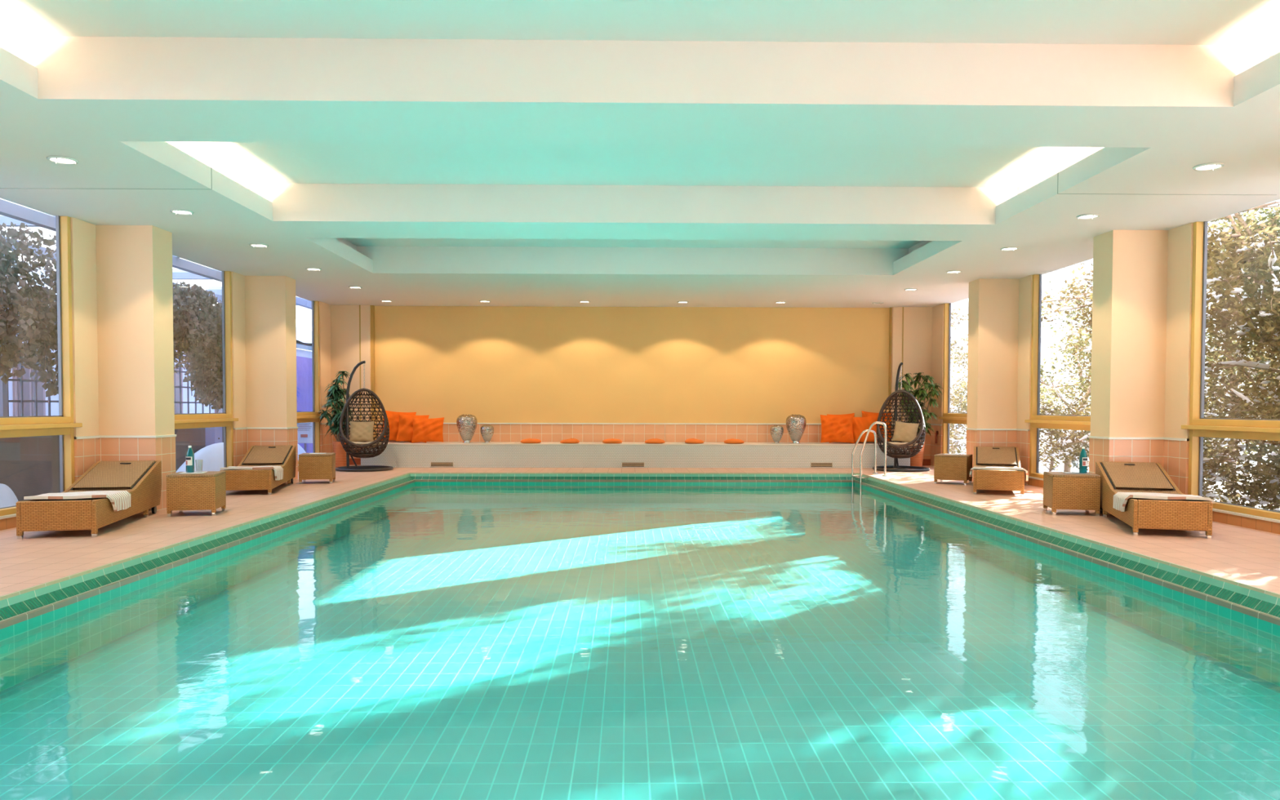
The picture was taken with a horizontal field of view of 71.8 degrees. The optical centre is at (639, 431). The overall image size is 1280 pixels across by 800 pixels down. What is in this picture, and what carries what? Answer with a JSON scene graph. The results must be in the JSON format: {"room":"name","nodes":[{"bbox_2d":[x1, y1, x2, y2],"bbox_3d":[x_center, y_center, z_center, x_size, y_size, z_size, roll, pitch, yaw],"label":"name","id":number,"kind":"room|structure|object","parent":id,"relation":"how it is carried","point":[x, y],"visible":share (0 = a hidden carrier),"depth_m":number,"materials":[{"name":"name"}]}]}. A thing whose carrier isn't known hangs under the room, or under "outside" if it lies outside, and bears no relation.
{"room":"indoor swimming pool","nodes":[
{"label":"indoor swimming pool","id":0,"kind":"room"},
{"bbox_2d":[0,221,58,397],"bbox_3d":[-7.981,-1.154,10.785,1.188,2.957,5.376,0,2,-1],"label":"tree","id":1,"kind":"object","parent":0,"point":[35,315],"visible":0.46,"depth_m":11.25,"materials":[{"name":"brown plant"}]},
{"bbox_2d":[0,211,305,299],"bbox_3d":[-7.975,-2.879,13.564,2.100,0.060,13.890,0,2,-1],"label":"snow","id":2,"kind":"object","parent":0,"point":[173,269],"visible":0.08,"depth_m":16.21,"materials":[{"name":"white snow"}]},
{"bbox_2d":[172,280,222,413],"bbox_3d":[-8.039,-1.399,16.032,0.966,2.532,3.157,0,2,-4],"label":"tree","id":3,"kind":"object","parent":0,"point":[197,322],"visible":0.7,"depth_m":15.95,"materials":[{"name":"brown plant"}]},
{"bbox_2d":[70,217,332,480],"bbox_3d":[-6.151,-0.772,12.112,0.176,3.180,11.282,0,2,-1],"label":"wall","id":4,"kind":"structure","parent":0,"point":[83,242],"depth_m":9.76,"materials":[{"name":"paint"}]},
{"bbox_2d":[0,516,16,530],"bbox_3d":[-6.108,0.880,8.192,0.164,0.105,2.609,0,2,-1],"label":"baseboard","id":5,"kind":"structure","parent":4,"relation":"attached to","point":[10,522],"depth_m":8.44,"materials":[{"name":"tile"}]},
{"bbox_2d":[0,215,82,515],"bbox_3d":[-6.067,-0.744,8.145,0.180,3.105,2.679,0,2,-1],"label":"window","id":6,"kind":"structure","parent":4,"relation":"in","point":[63,424],"depth_m":9.37,"materials":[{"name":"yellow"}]},
{"bbox_2d":[174,271,238,470],"bbox_3d":[-6.117,-0.855,11.954,0.180,3.105,2.679,0,2,-1],"label":"window","id":7,"kind":"structure","parent":4,"relation":"in","point":[186,420],"depth_m":13.18,"materials":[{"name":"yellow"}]},
{"bbox_2d":[297,301,322,463],"bbox_3d":[-6.166,-0.964,15.729,0.180,3.105,2.610,0,2,-1],"label":"window","id":8,"kind":"structure","parent":4,"relation":"in","point":[313,416],"depth_m":16.93,"materials":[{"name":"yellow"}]},
{"bbox_2d":[330,305,371,457],"bbox_3d":[-5.762,-0.932,17.672,0.781,3.180,0.168,0,2,-1],"label":"wall","id":9,"kind":"structure","parent":0,"point":[350,325],"depth_m":17.59,"materials":[{"name":"paint"}]},
{"bbox_2d":[349,457,930,465],"bbox_3d":[-0.150,0.604,17.713,11.998,0.130,0.010,0,2,-1],"label":"baseboard","id":10,"kind":"structure","parent":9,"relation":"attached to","point":[926,461],"depth_m":17.64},
{"bbox_2d":[373,306,889,442],"bbox_3d":[-0.149,-1.228,17.913,12.330,3.780,0.218,0,2,-1],"label":"wall","id":11,"kind":"structure","parent":0,"point":[544,374],"depth_m":17.82,"materials":[{"name":"paint"}]},
{"bbox_2d":[370,305,892,422],"bbox_3d":[-0.155,-1.345,17.768,10.445,2.338,0.100,0,2,-1],"label":"trim","id":12,"kind":"structure","parent":11,"relation":"attached to","point":[372,307],"depth_m":17.69,"materials":[{"name":"brown"}]},
{"bbox_2d":[0,0,1279,307],"bbox_3d":[0.002,-4.199,6.807,12.930,4.005,22.650,0,2,-1],"label":"ceiling","id":13,"kind":"structure","parent":0,"point":[800,153],"depth_m":6.56,"materials":[{"name":"paint"}]},
{"bbox_2d":[46,155,79,164],"bbox_3d":[-4.697,-2.206,7.193,0.224,0.022,0.224,0,2,-1],"label":"recessed light","id":14,"kind":"object","parent":13,"relation":"in","point":[59,159],"visible":1,"depth_m":7.18,"materials":[{"name":"silver metal"}]},
{"bbox_2d":[169,208,194,214],"bbox_3d":[-4.723,-2.262,9.112,0.224,0.022,0.224,0,2,-1],"label":"recessed light","id":15,"kind":"object","parent":13,"relation":"in","point":[175,211],"visible":1,"depth_m":9.09,"materials":[{"name":"silver metal"}]},
{"bbox_2d":[1075,213,1100,218],"bbox_3d":[4.682,-2.245,9.236,0.224,0.022,0.224,0,2,-1],"label":"recessed light","id":16,"kind":"object","parent":13,"relation":"in","point":[1086,215],"visible":1,"depth_m":9.22,"materials":[{"name":"silver metal"}]},
{"bbox_2d":[1192,162,1224,170],"bbox_3d":[4.708,-2.190,7.317,0.224,0.022,0.224,0,2,-1],"label":"recessed light","id":17,"kind":"object","parent":13,"relation":"in","point":[1212,166],"visible":1,"depth_m":7.30,"materials":[{"name":"silver metal"}]},
{"bbox_2d":[0,481,1279,799],"bbox_3d":[0.016,1.277,8.302,7.709,0.370,14.445,0,2,-1],"label":"swimming pool","id":18,"kind":"object","parent":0,"point":[799,651],"visible":0.93,"depth_m":5.72,"materials":[{"name":"liquid"}]},
{"bbox_2d":[0,479,1279,629],"bbox_3d":[0.017,1.073,8.296,7.788,0.040,14.524,0,2,-1],"label":"overflow lip","id":19,"kind":"structure","parent":18,"relation":"on","point":[12,620],"depth_m":7.75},
{"bbox_2d":[0,476,1279,620],"bbox_3d":[0.017,1.040,8.295,7.932,0.070,14.668,0,2,-1],"label":"channel","id":20,"kind":"object","parent":18,"relation":"attached to","point":[13,610],"visible":0.68,"depth_m":7.95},
{"bbox_2d":[337,484,951,518],"bbox_3d":[0.017,1.127,8.297,7.709,0.001,14.445,0,2,-1],"label":"wall","id":21,"kind":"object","parent":18,"relation":"in","point":[483,491],"visible":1,"depth_m":13.92,"materials":[{"name":"tile"}]},
{"bbox_2d":[851,421,888,504],"bbox_3d":[3.965,0.531,15.313,0.502,1.432,0.597,0,2,-4],"label":"pool ladder","id":22,"kind":"object","parent":18,"relation":"attached to","point":[860,477],"visible":0.95,"depth_m":15.07,"materials":[{"name":"silver metal"}]},
{"bbox_2d":[0,464,1279,595],"bbox_3d":[-0.007,1.134,6.861,12.330,0.300,22.050,0,2,-1],"label":"floor","id":23,"kind":"structure","parent":0,"point":[1245,555],"depth_m":8.50,"materials":[{"name":"tile"}]},
{"bbox_2d":[16,460,161,538],"bbox_3d":[-5.398,0.629,8.787,0.635,0.576,1.930,0,2,-13],"label":"sun lounger","id":24,"kind":"object","parent":23,"relation":"on","point":[142,479],"visible":0.86,"depth_m":8.55,"materials":[{"name":"wicker"}]},
{"bbox_2d":[23,490,131,511],"bbox_3d":[-5.277,0.662,8.331,0.771,0.180,0.514,-1,2,-21],"label":"towel","id":25,"kind":"object","parent":24,"relation":"on","point":[119,500],"visible":1,"depth_m":8.29,"materials":[{"name":"white fabric"}]},
{"bbox_2d":[95,225,176,511],"bbox_3d":[-5.812,-0.712,10.076,0.801,3.180,0.454,0,2,-1],"label":"pillar","id":26,"kind":"structure","parent":23,"relation":"on","point":[135,287],"depth_m":9.87,"materials":[{"name":"paint"}]},
{"bbox_2d":[165,471,226,516],"bbox_3d":[-4.833,0.671,9.641,0.486,0.445,0.486,0,2,-13],"label":"side table","id":27,"kind":"object","parent":23,"relation":"on","point":[206,491],"visible":1,"depth_m":9.42,"materials":[{"name":"wicker"}]},
{"bbox_2d":[179,471,207,473],"bbox_3d":[-4.858,0.445,9.614,0.240,0.007,0.200,0,2,-12],"label":"tray","id":28,"kind":"object","parent":27,"relation":"on","point":[183,472],"visible":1,"depth_m":9.54,"materials":[{"name":"white"}]},
{"bbox_2d":[185,445,194,472],"bbox_3d":[-4.893,0.295,9.609,0.084,0.291,0.085,0,2,-1],"label":"water bottle","id":29,"kind":"object","parent":28,"relation":"on","point":[189,456],"visible":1,"depth_m":9.58,"materials":[{"name":"teal glass"}]},
{"bbox_2d":[219,444,296,494],"bbox_3d":[-5.396,0.519,12.577,0.635,0.576,1.930,0,2,-12],"label":"sun lounger","id":30,"kind":"object","parent":23,"relation":"on","point":[284,456],"visible":0.84,"depth_m":12.67,"materials":[{"name":"brown wicker"}]},
{"bbox_2d":[220,466,283,479],"bbox_3d":[-5.251,0.562,12.000,0.695,0.205,0.580,0,2,-12],"label":"towel","id":31,"kind":"object","parent":30,"relation":"on","point":[278,470],"visible":1,"depth_m":11.86,"materials":[{"name":"white fabric"}]},
{"bbox_2d":[244,275,297,479],"bbox_3d":[-5.862,-0.823,13.885,0.801,3.180,0.454,0,2,-1],"label":"pillar","id":32,"kind":"structure","parent":23,"relation":"on","point":[270,310],"depth_m":13.68,"materials":[{"name":"paint"}]},
{"bbox_2d":[298,452,335,484],"bbox_3d":[-4.955,0.556,13.578,0.486,0.445,0.486,0,2,-13],"label":"side table","id":33,"kind":"object","parent":23,"relation":"on","point":[311,466],"visible":1,"depth_m":13.35,"materials":[{"name":"wicker"}]},
{"bbox_2d":[317,370,352,467],"bbox_3d":[-5.765,-0.243,16.854,0.680,1.850,0.701,-1,2,-42],"label":"potted plant","id":34,"kind":"object","parent":23,"relation":"on","point":[340,454],"visible":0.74,"depth_m":16.77,"materials":[{"name":"green plant"}]},
{"bbox_2d":[335,360,393,471],"bbox_3d":[-5.074,-0.304,16.243,1.028,2.006,1.028,0,2,-19],"label":"chair","id":35,"kind":"object","parent":23,"relation":"on","point":[385,432],"visible":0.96,"depth_m":16.23,"materials":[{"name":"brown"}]},
{"bbox_2d":[346,440,381,448],"bbox_3d":[-5.065,0.239,16.259,0.670,0.124,0.538,0,2,-9],"label":"seat cushion","id":36,"kind":"object","parent":35,"relation":"on","point":[360,442],"visible":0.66,"depth_m":16.09,"materials":[{"name":"beige fabric"}]},
{"bbox_2d":[349,421,374,441],"bbox_3d":[-5.153,-0.008,16.367,0.441,0.380,0.182,0,2,-9],"label":"cushion","id":37,"kind":"object","parent":36,"relation":"on","point":[359,431],"visible":0.99,"depth_m":16.32,"materials":[{"name":"beige fabric"}]},
{"bbox_2d":[339,388,389,457],"bbox_3d":[-5.065,-0.158,16.252,0.884,1.287,0.750,0,2,-1],"label":"basket","id":38,"kind":"object","parent":35,"relation":"on","point":[385,432],"depth_m":16.23,"materials":[{"name":"wicker"}]},
{"bbox_2d":[360,441,910,467],"bbox_3d":[-0.070,0.449,17.407,10.580,0.458,0.887,0,2,-1],"label":"tiled bench","id":39,"kind":"object","parent":23,"relation":"on","point":[396,454],"visible":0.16,"depth_m":16.98,"materials":[{"name":"tile"}]},
{"bbox_2d":[381,410,416,442],"bbox_3d":[-4.812,-0.110,17.584,0.691,0.644,0.266,0,2,1],"label":"throw pillow","id":40,"kind":"object","parent":39,"relation":"on","point":[393,416],"visible":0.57,"depth_m":17.52,"materials":[{"name":"orange fabric"}]},
{"bbox_2d":[395,413,429,442],"bbox_3d":[-4.480,-0.074,17.416,0.628,0.573,0.263,0,2,-1],"label":"throw pillow","id":41,"kind":"object","parent":39,"relation":"on","point":[405,433],"visible":0.7,"depth_m":17.34,"materials":[{"name":"orange fabric"}]},
{"bbox_2d":[411,417,444,443],"bbox_3d":[-4.127,-0.034,17.193,0.626,0.496,0.273,0,2,-4],"label":"throw pillow","id":42,"kind":"object","parent":39,"relation":"on","point":[424,429],"visible":1,"depth_m":17.13,"materials":[{"name":"orange fabric"}]},
{"bbox_2d":[430,462,453,466],"bbox_3d":[-3.792,0.624,16.925,0.445,0.100,0.011,0,2,-1],"label":"vent grille","id":43,"kind":"object","parent":39,"relation":"attached to","point":[432,464],"visible":1,"depth_m":16.92,"materials":[{"name":"white metal"}]},
{"bbox_2d":[456,414,477,443],"bbox_3d":[-3.378,-0.062,17.243,0.400,0.560,0.400,0,2,-18],"label":"vase","id":44,"kind":"object","parent":39,"relation":"on","point":[466,424],"visible":1,"depth_m":17.11,"materials":[{"name":"silver metal"}]},
{"bbox_2d":[480,424,493,443],"bbox_3d":[-2.983,0.040,17.251,0.265,0.356,0.265,1,2,26],"label":"vase","id":45,"kind":"object","parent":39,"relation":"on","point":[486,431],"visible":1,"depth_m":17.16,"materials":[{"name":"silver metal"}]},
{"bbox_2d":[520,438,541,443],"bbox_3d":[-2.119,0.173,17.165,0.410,0.099,0.379,0,2,-1],"label":"seat pad","id":46,"kind":"object","parent":39,"relation":"on","point":[527,440],"visible":1,"depth_m":17.02,"materials":[{"name":"orange fabric"}]},
{"bbox_2d":[621,462,644,466],"bbox_3d":[-0.133,0.630,16.974,0.445,0.100,0.011,0,2,-1],"label":"vent grille","id":47,"kind":"object","parent":39,"relation":"attached to","point":[623,464],"visible":1,"depth_m":16.97,"materials":[{"name":"white metal"}]},
{"bbox_2d":[769,425,783,443],"bbox_3d":[2.682,0.050,17.326,0.265,0.356,0.265,-1,2,-37],"label":"vase","id":48,"kind":"object","parent":39,"relation":"on","point":[776,432],"visible":1,"depth_m":17.24,"materials":[{"name":"silver metal"}]},
{"bbox_2d":[786,414,806,443],"bbox_3d":[3.057,-0.057,17.327,0.395,0.570,0.395,2,2,40],"label":"vase","id":49,"kind":"object","parent":39,"relation":"on","point":[795,424],"visible":0.99,"depth_m":17.19,"materials":[{"name":"silver metal"}]},
{"bbox_2d":[810,462,832,467],"bbox_3d":[3.497,0.637,17.022,0.435,0.100,0.011,0,2,-1],"label":"vent grille","id":50,"kind":"object","parent":39,"relation":"attached to","point":[813,464],"visible":1,"depth_m":17.02,"materials":[{"name":"white metal"}]},
{"bbox_2d":[820,414,853,443],"bbox_3d":[3.872,-0.056,17.360,0.659,0.560,0.263,0,2,4],"label":"throw pillow","id":51,"kind":"object","parent":39,"relation":"on","point":[833,428],"visible":1,"depth_m":17.30,"materials":[{"name":"orange fabric"}]},
{"bbox_2d":[852,415,878,442],"bbox_3d":[4.429,-0.048,17.506,0.600,0.547,0.253,0,2,-1],"label":"throw pillow","id":52,"kind":"object","parent":39,"relation":"on","point":[860,424],"visible":0.7,"depth_m":17.44,"materials":[{"name":"orange fabric"}]},
{"bbox_2d":[861,410,892,440],"bbox_3d":[4.747,-0.097,17.732,0.640,0.646,0.271,0,2,5],"label":"throw pillow","id":53,"kind":"object","parent":39,"relation":"on","point":[864,414],"visible":0.16,"depth_m":17.71,"materials":[{"name":"orange fabric"}]},
{"bbox_2d":[0,472,1279,608],"bbox_3d":[0.017,0.972,8.293,8.008,0.066,14.744,0,2,-1],"label":"pool coping","id":54,"kind":"object","parent":23,"relation":"on","point":[16,597],"visible":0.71,"depth_m":8.45,"materials":[{"name":"beige"}]},
{"bbox_2d":[872,362,929,471],"bbox_3d":[4.874,-0.291,16.474,1.028,2.007,1.028,-1,2,-34],"label":"chair","id":55,"kind":"object","parent":23,"relation":"on","point":[895,454],"visible":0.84,"depth_m":16.56,"materials":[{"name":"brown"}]},
{"bbox_2d":[882,441,917,448],"bbox_3d":[4.872,0.252,16.520,0.670,0.124,0.538,1,2,23],"label":"seat cushion","id":56,"kind":"object","parent":55,"relation":"on","point":[897,443],"visible":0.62,"depth_m":16.33,"materials":[{"name":"beige fabric"}]},
{"bbox_2d":[891,420,919,442],"bbox_3d":[4.987,0.007,16.602,0.480,0.427,0.182,1,2,25],"label":"cushion","id":57,"kind":"object","parent":56,"relation":"on","point":[904,432],"visible":0.96,"depth_m":16.56,"materials":[{"name":"beige fabric"}]},
{"bbox_2d":[875,389,925,458],"bbox_3d":[4.866,-0.145,16.509,0.879,1.287,0.776,0,2,-1],"label":"basket","id":58,"kind":"object","parent":55,"relation":"on","point":[895,454],"depth_m":16.56,"materials":[{"name":"wicker"}]},
{"bbox_2d":[897,372,942,466],"bbox_3d":[5.395,-0.229,17.141,0.903,1.851,0.687,1,2,27],"label":"potted plant","id":59,"kind":"object","parent":23,"relation":"on","point":[916,460],"visible":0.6,"depth_m":17.09,"materials":[{"name":"green plant"}]},
{"bbox_2d":[933,453,973,484],"bbox_3d":[4.854,0.574,13.687,0.486,0.445,0.486,1,2,30],"label":"side table","id":60,"kind":"object","parent":23,"relation":"on","point":[946,467],"visible":0.94,"depth_m":13.49,"materials":[{"name":"wicker"}]},
{"bbox_2d":[965,278,1018,481],"bbox_3d":[5.666,-0.803,14.037,0.802,3.180,0.454,0,2,-1],"label":"pillar","id":61,"kind":"structure","parent":23,"relation":"on","point":[993,303],"depth_m":13.83,"materials":[{"name":"paint"}]},
{"bbox_2d":[973,445,1024,496],"bbox_3d":[5.150,0.536,12.748,0.635,0.576,1.930,1,2,21],"label":"sun lounger","id":62,"kind":"object","parent":23,"relation":"on","point":[984,456],"visible":0.87,"depth_m":11.96,"materials":[{"name":"brown wicker"}]},
{"bbox_2d":[968,466,1028,481],"bbox_3d":[4.913,0.571,12.122,0.739,0.195,0.529,1,2,21],"label":"towel","id":63,"kind":"object","parent":62,"relation":"on","point":[1026,476],"visible":0.99,"depth_m":11.89,"materials":[{"name":"white fabric"}]},
{"bbox_2d":[1043,471,1101,515],"bbox_3d":[4.805,0.685,9.853,0.486,0.445,0.486,1,2,13],"label":"side table","id":64,"kind":"object","parent":23,"relation":"on","point":[1061,491],"visible":0.98,"depth_m":9.63,"materials":[{"name":"wicker"}]},
{"bbox_2d":[1062,471,1090,474],"bbox_3d":[4.850,0.459,9.822,0.240,0.007,0.200,1,2,14],"label":"tray","id":65,"kind":"object","parent":64,"relation":"on","point":[1068,473],"visible":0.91,"depth_m":9.78,"materials":[{"name":"grey"}]},
{"bbox_2d":[1079,446,1087,472],"bbox_3d":[4.926,0.310,9.818,0.084,0.291,0.085,0,2,-18],"label":"water bottle","id":66,"kind":"object","parent":65,"relation":"on","point":[1083,455],"visible":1,"depth_m":9.79,"materials":[{"name":"teal glass"}]},
{"bbox_2d":[1088,230,1168,474],"bbox_3d":[5.716,-0.692,10.228,0.802,3.180,0.454,0,2,-1],"label":"pillar","id":67,"kind":"structure","parent":23,"relation":"on","point":[1130,290],"depth_m":10.02,"materials":[{"name":"paint"}]},
{"bbox_2d":[1095,461,1213,538],"bbox_3d":[5.150,0.646,8.972,0.635,0.576,1.930,1,2,18],"label":"sun lounger","id":68,"kind":"object","parent":23,"relation":"on","point":[1116,477],"visible":0.91,"depth_m":8.46,"materials":[{"name":"brown wicker"}]},
{"bbox_2d":[1112,492,1215,511],"bbox_3d":[4.970,0.678,8.427,0.730,0.186,0.618,1,2,18],"label":"towel","id":69,"kind":"object","parent":68,"relation":"on","point":[1120,499],"visible":0.98,"depth_m":8.36,"materials":[{"name":"white fabric"}]},
{"bbox_2d":[890,306,932,458],"bbox_3d":[5.462,-0.913,17.820,0.790,3.180,0.168,0,2,-1],"label":"wall","id":70,"kind":"structure","parent":0,"point":[911,326],"depth_m":17.73,"materials":[{"name":"paint"}]},
{"bbox_2d":[930,222,1193,494],"bbox_3d":[6.002,-0.751,12.272,0.176,3.180,11.282,0,2,-1],"label":"wall","id":71,"kind":"structure","parent":0,"point":[1180,260],"depth_m":9.92,"materials":[{"name":"paint"}]},
{"bbox_2d":[0,168,1250,195],"bbox_3d":[-0.019,-2.335,8.227,12.010,0.200,0.012,0,2,-1],"label":"trim","id":72,"kind":"structure","parent":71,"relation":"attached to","point":[211,169],"depth_m":8.28,"materials":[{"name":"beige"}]},
{"bbox_2d":[938,302,967,453],"bbox_3d":[5.923,-0.944,15.889,0.180,3.105,2.610,0,2,-1],"label":"window","id":73,"kind":"structure","parent":71,"relation":"in","point":[948,418],"depth_m":17.09,"materials":[{"name":"yellow"}]},
{"bbox_2d":[1027,478,1043,487],"bbox_3d":[6.007,0.790,12.162,0.164,0.105,2.609,0,2,-1],"label":"baseboard","id":74,"kind":"structure","parent":71,"relation":"attached to","point":[1036,482],"depth_m":13.21,"materials":[{"name":"tile"}]},
{"bbox_2d":[1024,274,1090,478],"bbox_3d":[5.972,-0.834,12.114,0.180,3.105,2.679,0,2,-1],"label":"window","id":75,"kind":"structure","parent":71,"relation":"in","point":[1037,421],"depth_m":13.34,"materials":[{"name":"yellow wood"}]},
{"bbox_2d":[1181,221,1279,519],"bbox_3d":[6.022,-0.724,8.305,0.180,3.105,2.679,0,2,-1],"label":"window","id":76,"kind":"structure","parent":71,"relation":"in","point":[1199,427],"depth_m":9.52,"materials":[{"name":"yellow"}]},
{"bbox_2d":[1212,511,1279,533],"bbox_3d":[6.057,0.901,8.352,0.164,0.105,2.609,0,2,-1],"label":"baseboard","id":77,"kind":"structure","parent":71,"relation":"attached to","point":[1249,522],"depth_m":8.69,"materials":[{"name":"tile"}]},
{"bbox_2d":[1212,507,1279,523],"bbox_3d":[6.018,0.835,8.350,0.102,0.026,2.609,0,2,-1],"label":"trim","id":78,"kind":"structure","parent":71,"relation":"attached to","point":[1213,509],"depth_m":8.68,"materials":[{"name":"white"}]},
{"label":"outside","id":79,"kind":"structure","parent":0,"visible":0},
{"bbox_2d":[949,426,1279,508],"bbox_3d":[4.602,0.780,30.098,150.000,0.280,120.000,0,2,-1],"label":"ground","id":80,"kind":"structure","parent":79,"point":[1074,468],"depth_m":22.02,"materials":[{"name":"white snow"}]},
{"bbox_2d":[0,483,17,507],"bbox_3d":[-8.027,0.912,11.129,0.463,0.523,0.718,0,2,-1],"label":"heap","id":81,"kind":"object","parent":80,"relation":"on","point":[8,498],"visible":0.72,"depth_m":11.06,"materials":[{"name":"white snow"}]},
{"bbox_2d":[0,426,223,501],"bbox_3d":[-8.475,0.550,11.210,0.150,1.220,18.600,0,2,-1],"label":"wall","id":82,"kind":"structure","parent":80,"relation":"on","point":[29,466],"depth_m":12.35,"materials":[{"name":"concrete"}]},
{"bbox_2d":[7,315,223,416],"bbox_3d":[-8.935,-0.423,14.378,0.090,2.980,13.000,0,2,-1],"label":"trellis","id":83,"kind":"object","parent":80,"relation":"on","point":[21,401],"visible":0.02,"depth_m":13.01,"materials":[{"name":"grey"}]},
{"bbox_2d":[0,199,311,416],"bbox_3d":[-7.978,-0.877,13.527,2.200,3.940,14.300,0,2,-1],"label":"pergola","id":84,"kind":"object","parent":80,"relation":"on","point":[16,214],"visible":0.1,"depth_m":12.21,"materials":[{"name":"white"}]},
{"bbox_2d":[5,251,311,416],"bbox_3d":[-13.248,-1.881,22.783,3.300,5.388,31.000,0,2,-1],"label":"sky","id":85,"kind":"structure","parent":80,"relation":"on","point":[304,331],"depth_m":18.61,"materials":[{"name":"grey"}]},
{"bbox_2d":[176,442,223,472],"bbox_3d":[-7.383,0.613,15.743,1.459,0.855,3.434,0,2,-1],"label":"heap","id":86,"kind":"object","parent":80,"relation":"on","point":[211,457],"visible":0.26,"depth_m":14.97,"materials":[{"name":"white snow"}]},
{"bbox_2d":[204,426,222,446],"bbox_3d":[-8.170,0.354,16.962,0.190,1.280,0.320,0,2,-1],"label":"metal post","id":87,"kind":"object","parent":80,"relation":"on","point":[213,435],"visible":0.17,"depth_m":16.80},
{"bbox_2d":[296,355,312,453],"bbox_3d":[-8.381,-0.516,22.111,0.139,2.680,2.650,0,2,-1],"label":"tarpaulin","id":88,"kind":"object","parent":80,"relation":"on","point":[304,365],"visible":0.25,"depth_m":21.96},
{"bbox_2d":[297,422,312,453],"bbox_3d":[-7.824,0.317,20.664,0.560,1.140,0.046,0,2,-1],"label":"sign board","id":89,"kind":"object","parent":80,"relation":"on","point":[304,430],"visible":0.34,"depth_m":20.64,"materials":[{"name":"grey"}]},
{"bbox_2d":[950,320,1050,453],"bbox_3d":[9.575,-1.278,26.086,4.854,4.140,3.559,0,2,9],"label":"tree","id":90,"kind":"object","parent":80,"relation":"on","point":[958,353],"visible":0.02,"depth_m":25.85,"materials":[{"name":"green plant"}]},
{"bbox_2d":[949,398,1061,470],"bbox_3d":[8.124,0.033,20.338,3.103,2.477,2.756,1,2,18],"label":"bush","id":91,"kind":"object","parent":80,"relation":"on","point":[961,440],"visible":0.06,"depth_m":20.41,"materials":[{"name":"green plant"}]},
{"bbox_2d":[949,307,1091,453],"bbox_3d":[8.632,-1.194,22.086,3.688,4.227,4.188,-1,2,-31],"label":"tree","id":92,"kind":"object","parent":80,"relation":"on","point":[953,316],"visible":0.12,"depth_m":22.95,"materials":[{"name":"green plant"}]},
{"bbox_2d":[951,263,1089,448],"bbox_3d":[12.571,-2.997,27.937,4.520,7.550,5.785,0,2,-8],"label":"bare tree","id":93,"kind":"object","parent":80,"relation":"on","point":[1051,284],"visible":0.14,"depth_m":27.73,"materials":[{"name":"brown plant"}]},
{"bbox_2d":[1039,386,1090,472],"bbox_3d":[8.552,0.081,17.717,2.768,2.133,3.168,0,2,3],"label":"bush","id":94,"kind":"object","parent":80,"relation":"on","point":[1052,468],"visible":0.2,"depth_m":17.32,"materials":[{"name":"green plant"}]},
{"bbox_2d":[1039,285,1092,471],"bbox_3d":[8.651,-1.145,17.863,3.798,4.363,3.515,1,2,26],"label":"tree","id":95,"kind":"object","parent":80,"relation":"on","point":[1056,392],"visible":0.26,"depth_m":17.92,"materials":[{"name":"green plant"}]},
{"bbox_2d":[1040,279,1093,466],"bbox_3d":[11.262,-1.554,21.433,4.415,4.985,4.472,1,2,26],"label":"tree","id":96,"kind":"object","parent":80,"relation":"on","point":[1060,317],"visible":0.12,"depth_m":21.88,"materials":[{"name":"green plant"}]},
{"bbox_2d":[1046,402,1090,471],"bbox_3d":[8.338,0.007,15.463,2.690,2.188,2.647,2,2,43],"label":"bush","id":97,"kind":"object","parent":80,"relation":"on","point":[1071,447],"visible":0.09,"depth_m":16.23,"materials":[{"name":"green plant"}]},
{"bbox_2d":[1040,262,1267,494],"bbox_3d":[8.523,-1.264,14.689,4.022,4.783,3.908,-1,2,-25],"label":"tree","id":98,"kind":"object","parent":80,"relation":"on","point":[1084,296],"visible":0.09,"depth_m":15.10,"materials":[{"name":"green plant"}]},
{"bbox_2d":[1202,210,1279,511],"bbox_3d":[8.515,-0.852,10.841,3.275,4.179,2.677,0,2,10],"label":"tree","id":99,"kind":"object","parent":80,"relation":"on","point":[1268,479],"visible":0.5,"depth_m":11.15,"materials":[{"name":"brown plant"}]},
{"bbox_2d":[1202,383,1279,506],"bbox_3d":[8.142,0.276,12.420,2.826,2.124,3.101,-1,2,-42],"label":"bush","id":100,"kind":"object","parent":80,"relation":"on","point":[1207,460],"visible":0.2,"depth_m":12.13,"materials":[{"name":"green plant"}]},
{"bbox_2d":[1203,207,1279,500],"bbox_3d":[8.990,-1.676,13.734,3.125,5.650,3.822,1,2,23],"label":"tree","id":101,"kind":"object","parent":80,"relation":"on","point":[1270,215],"visible":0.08,"depth_m":13.10,"materials":[{"name":"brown plant"}]},
{"bbox_2d":[1204,208,1279,454],"bbox_3d":[8.867,-0.898,11.373,5.302,4.244,3.318,0,2,-4],"label":"tree","id":102,"kind":"object","parent":80,"relation":"on","point":[1260,246],"visible":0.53,"depth_m":10.99,"materials":[{"name":"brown plant"}]},
{"bbox_2d":[1205,199,1279,506],"bbox_3d":[9.477,-1.890,12.429,5.557,6.967,5.488,0,2,-1],"label":"tree","id":103,"kind":"object","parent":80,"relation":"on","point":[1247,384],"visible":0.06,"depth_m":12.44,"materials":[{"name":"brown plant"}]},
{"bbox_2d":[1207,393,1279,511],"bbox_3d":[7.893,0.528,10.220,2.416,2.286,2.930,1,2,33],"label":"bush","id":104,"kind":"object","parent":80,"relation":"on","point":[1275,455],"visible":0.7,"depth_m":10.55,"materials":[{"name":"green plant"}]},
{"bbox_2d":[1217,385,1279,448],"bbox_3d":[9.559,-1.280,9.241,4.577,5.140,4.831,0,2,6],"label":"tree","id":105,"kind":"object","parent":80,"relation":"on","point":[1278,393],"visible":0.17,"depth_m":11.38,"materials":[{"name":"green plant"}]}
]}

